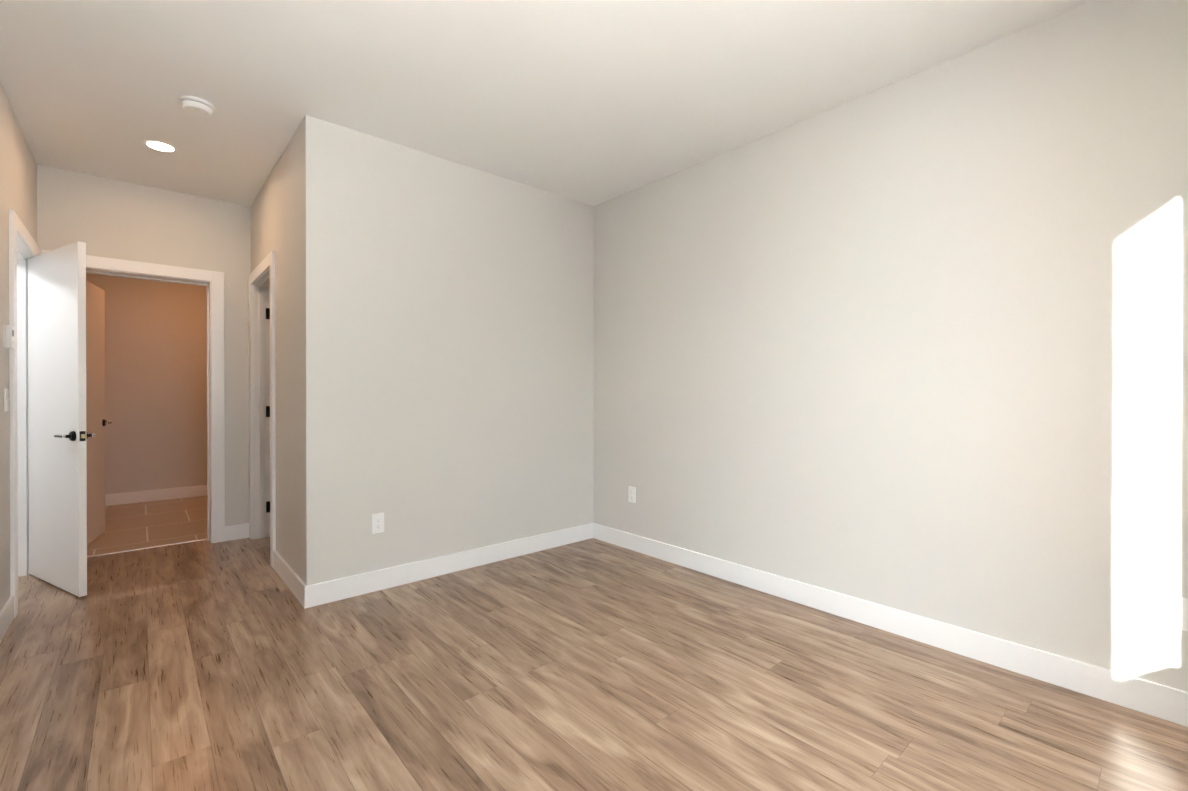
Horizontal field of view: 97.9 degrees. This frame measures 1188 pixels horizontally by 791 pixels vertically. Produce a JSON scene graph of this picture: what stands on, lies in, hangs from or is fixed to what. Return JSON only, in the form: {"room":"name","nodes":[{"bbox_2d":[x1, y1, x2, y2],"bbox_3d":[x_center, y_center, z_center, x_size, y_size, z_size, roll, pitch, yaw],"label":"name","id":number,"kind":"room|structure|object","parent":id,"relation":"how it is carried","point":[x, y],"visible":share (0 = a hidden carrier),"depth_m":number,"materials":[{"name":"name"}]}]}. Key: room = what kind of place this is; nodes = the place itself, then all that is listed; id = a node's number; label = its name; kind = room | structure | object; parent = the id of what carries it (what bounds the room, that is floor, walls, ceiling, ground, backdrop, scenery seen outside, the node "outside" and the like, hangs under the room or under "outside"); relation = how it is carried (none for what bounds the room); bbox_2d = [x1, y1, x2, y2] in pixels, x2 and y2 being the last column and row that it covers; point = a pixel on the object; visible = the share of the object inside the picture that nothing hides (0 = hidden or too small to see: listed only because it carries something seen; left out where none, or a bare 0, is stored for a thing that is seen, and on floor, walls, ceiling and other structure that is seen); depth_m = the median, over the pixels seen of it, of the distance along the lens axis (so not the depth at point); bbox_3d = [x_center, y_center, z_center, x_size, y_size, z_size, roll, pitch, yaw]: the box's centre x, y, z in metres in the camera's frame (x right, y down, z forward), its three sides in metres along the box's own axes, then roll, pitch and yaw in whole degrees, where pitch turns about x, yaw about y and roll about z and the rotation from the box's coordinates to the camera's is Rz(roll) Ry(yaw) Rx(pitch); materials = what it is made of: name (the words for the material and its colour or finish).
{"room":"empty bedroom","nodes":[
{"label":"empty bedroom","id":0,"kind":"room"},
{"bbox_2d":[0,83,36,611],"bbox_3d":[-1.843,-0.180,1.236,0.120,2.700,5.767,0,0,-41],"label":"wall","id":1,"kind":"structure","parent":0,"point":[18,179],"depth_m":2.65,"materials":[{"name":"beige paint"}]},
{"bbox_2d":[0,595,13,642],"bbox_3d":[-1.535,1.111,0.993,0.014,0.120,4.547,0,0,-41],"label":"baseboard","id":2,"kind":"structure","parent":1,"relation":"attached to","point":[7,613],"depth_m":2.55,"materials":[{"name":"white wood"}]},
{"bbox_2d":[4,388,12,410],"bbox_3d":[-2.965,0.022,2.623,0.026,0.115,0.070,0,0,-41],"label":"light switch","id":3,"kind":"object","parent":1,"relation":"attached to","point":[6,399],"visible":1,"depth_m":2.60,"materials":[{"name":"white plastic"}]},
{"bbox_2d":[4,324,13,348],"bbox_3d":[-2.964,-0.297,2.622,0.028,0.120,0.080,0,0,-41],"label":"thermostat","id":4,"kind":"object","parent":1,"relation":"attached to","point":[8,336],"visible":1,"depth_m":2.60,"materials":[{"name":"white plastic"}]},
{"bbox_2d":[28,241,94,596],"bbox_3d":[-3.290,0.136,3.159,0.840,2.030,0.140,0,0,29],"label":"entry door","id":5,"kind":"structure","parent":1,"relation":"in","point":[58,435],"depth_m":3.09,"materials":[{"name":"white wood"}]},
{"bbox_2d":[37,164,250,525],"bbox_3d":[-2.572,-0.193,4.555,3.409,2.700,0.180,0,0,-41],"label":"wall","id":6,"kind":"structure","parent":0,"point":[99,216],"depth_m":3.93,"materials":[{"name":"beige paint"}]},
{"bbox_2d":[86,280,111,544],"bbox_3d":[-3.928,0.132,4.002,0.140,2.030,0.863,0,0,-31],"label":"bathroom door","id":7,"kind":"structure","parent":6,"relation":"in","point":[96,422],"depth_m":4.14,"materials":[{"name":"white wood"}]},
{"bbox_2d":[86,273,206,493],"bbox_3d":[-4.703,-0.198,5.841,3.740,2.700,0.120,0,0,-41],"label":"wall","id":8,"kind":"structure","parent":0,"point":[156,380],"depth_m":5.64,"materials":[{"name":"beige paint"}]},
{"bbox_2d":[105,485,206,505],"bbox_3d":[-4.658,1.092,5.796,3.500,0.120,0.014,0,0,-41],"label":"baseboard","id":9,"kind":"structure","parent":8,"relation":"attached to","point":[191,491],"depth_m":5.66,"materials":[{"name":"white wood"}]},
{"bbox_2d":[87,495,206,555],"bbox_3d":[-3.964,1.205,5.006,3.500,0.100,2.358,0,0,-41],"label":"floor","id":10,"kind":"structure","parent":0,"point":[129,526],"depth_m":4.64,"materials":[{"name":"brown tile"}]},
{"bbox_2d":[251,123,301,579],"bbox_3d":[-2.186,-0.189,3.617,0.120,2.700,1.738,0,0,-41],"label":"wall","id":11,"kind":"structure","parent":0,"point":[276,216],"depth_m":3.21,"materials":[{"name":"beige paint"}]},
{"bbox_2d":[253,268,269,538],"bbox_3d":[-2.427,0.128,3.893,0.120,2.063,0.853,0,0,-41],"label":"door","id":12,"kind":"structure","parent":11,"relation":"attached to","point":[261,402],"depth_m":4.19,"materials":[{"name":"white wood"}]},
{"bbox_2d":[248,251,275,567],"bbox_3d":[-2.427,0.093,3.893,0.156,2.133,0.993,0,0,-41],"label":"trim","id":13,"kind":"structure","parent":11,"relation":"attached to","point":[262,268],"depth_m":3.52,"materials":[{"name":"white wood"}]},
{"bbox_2d":[266,308,269,512],"bbox_3d":[-2.332,0.130,4.479,0.863,2.030,0.140,0,0,-40],"label":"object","id":14,"kind":"structure","parent":11,"relation":"in","point":[267,412],"depth_m":4.23,"materials":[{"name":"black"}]},
{"bbox_2d":[273,550,305,601],"bbox_3d":[-1.867,1.103,3.159,0.014,0.120,0.857,0,0,-41],"label":"baseboard","id":15,"kind":"structure","parent":11,"relation":"attached to","point":[290,578],"depth_m":3.14,"materials":[{"name":"white wood"}]},
{"bbox_2d":[301,115,592,585],"bbox_3d":[-0.831,-0.189,3.572,2.094,2.700,0.120,0,0,-41],"label":"wall","id":16,"kind":"structure","parent":0,"point":[446,357],"depth_m":3.31,"materials":[{"name":"beige paint"}]},
{"bbox_2d":[372,513,383,533],"bbox_3d":[-1.288,0.763,3.088,0.070,0.115,0.008,0,0,-41],"label":"outlet","id":17,"kind":"object","parent":16,"relation":"attached to","point":[378,523],"visible":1,"depth_m":3.08,"materials":[{"name":"white plastic"}]},
{"bbox_2d":[300,523,591,608],"bbox_3d":[-0.805,1.101,3.510,2.073,0.120,0.015,0,0,-41],"label":"baseboard","id":18,"kind":"structure","parent":16,"relation":"attached to","point":[321,593],"depth_m":3.30,"materials":[{"name":"white wood"}]},
{"bbox_2d":[0,0,1092,206],"bbox_3d":[-2.003,-1.586,2.770,5.205,0.100,8.290,0,0,-41],"label":"ceiling","id":19,"kind":"structure","parent":0,"point":[592,102],"depth_m":2.47,"materials":[{"name":"white paint"}]},
{"bbox_2d":[143,140,176,152],"bbox_3d":[-2.671,-1.535,3.187,0.162,0.005,0.162,0,0,-41],"label":"recessed light","id":20,"kind":"object","parent":19,"relation":"in","point":[160,146],"visible":1,"depth_m":3.18,"materials":[{"name":"white plastic"}]},
{"bbox_2d":[179,96,213,116],"bbox_3d":[-2.089,-1.512,2.721,0.148,0.046,0.148,0,0,-41],"label":"smoke detector","id":21,"kind":"object","parent":19,"relation":"attached to","point":[195,106],"visible":0.98,"depth_m":2.69,"materials":[{"name":"white plastic"}]},
{"bbox_2d":[0,537,1187,790],"bbox_3d":[-1.224,1.218,1.896,5.205,0.100,5.932,0,0,-41],"label":"floor","id":22,"kind":"structure","parent":0,"point":[580,665],"depth_m":2.02,"materials":[{"name":"brown wood"}]},
{"bbox_2d":[87,538,206,556],"bbox_3d":[-3.421,1.158,3.910,0.819,0.004,0.028,0,0,-41],"label":"threshold","id":23,"kind":"object","parent":22,"relation":"on","point":[146,547],"depth_m":3.92,"materials":[{"name":"silver metal"}]},
{"bbox_2d":[593,0,1187,691],"bbox_3d":[0.669,-0.189,3.565,0.150,2.700,5.947,0,0,-41],"label":"wall","id":24,"kind":"structure","parent":0,"point":[917,344],"depth_m":2.38,"materials":[{"name":"beige paint"}]},
{"bbox_2d":[628,486,635,502],"bbox_3d":[0.285,0.745,3.886,0.008,0.115,0.070,0,0,-41],"label":"outlet","id":25,"kind":"object","parent":24,"relation":"attached to","point":[631,494],"visible":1,"depth_m":3.88,"materials":[{"name":"white plastic"}]},
{"bbox_2d":[592,523,1187,726],"bbox_3d":[1.207,1.104,2.834,0.016,0.120,3.689,0,0,-41],"label":"baseboard","id":26,"kind":"structure","parent":24,"relation":"attached to","point":[1146,697],"depth_m":2.36,"materials":[{"name":"white wood"}]},
{"bbox_2d":[1158,593,1187,631],"bbox_3d":[2.073,0.776,1.852,0.008,0.115,0.070,0,0,-41],"label":"outlet","id":27,"kind":"object","parent":24,"relation":"attached to","point":[1172,611],"visible":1,"depth_m":1.85,"materials":[{"name":"white plastic"}]}
]}

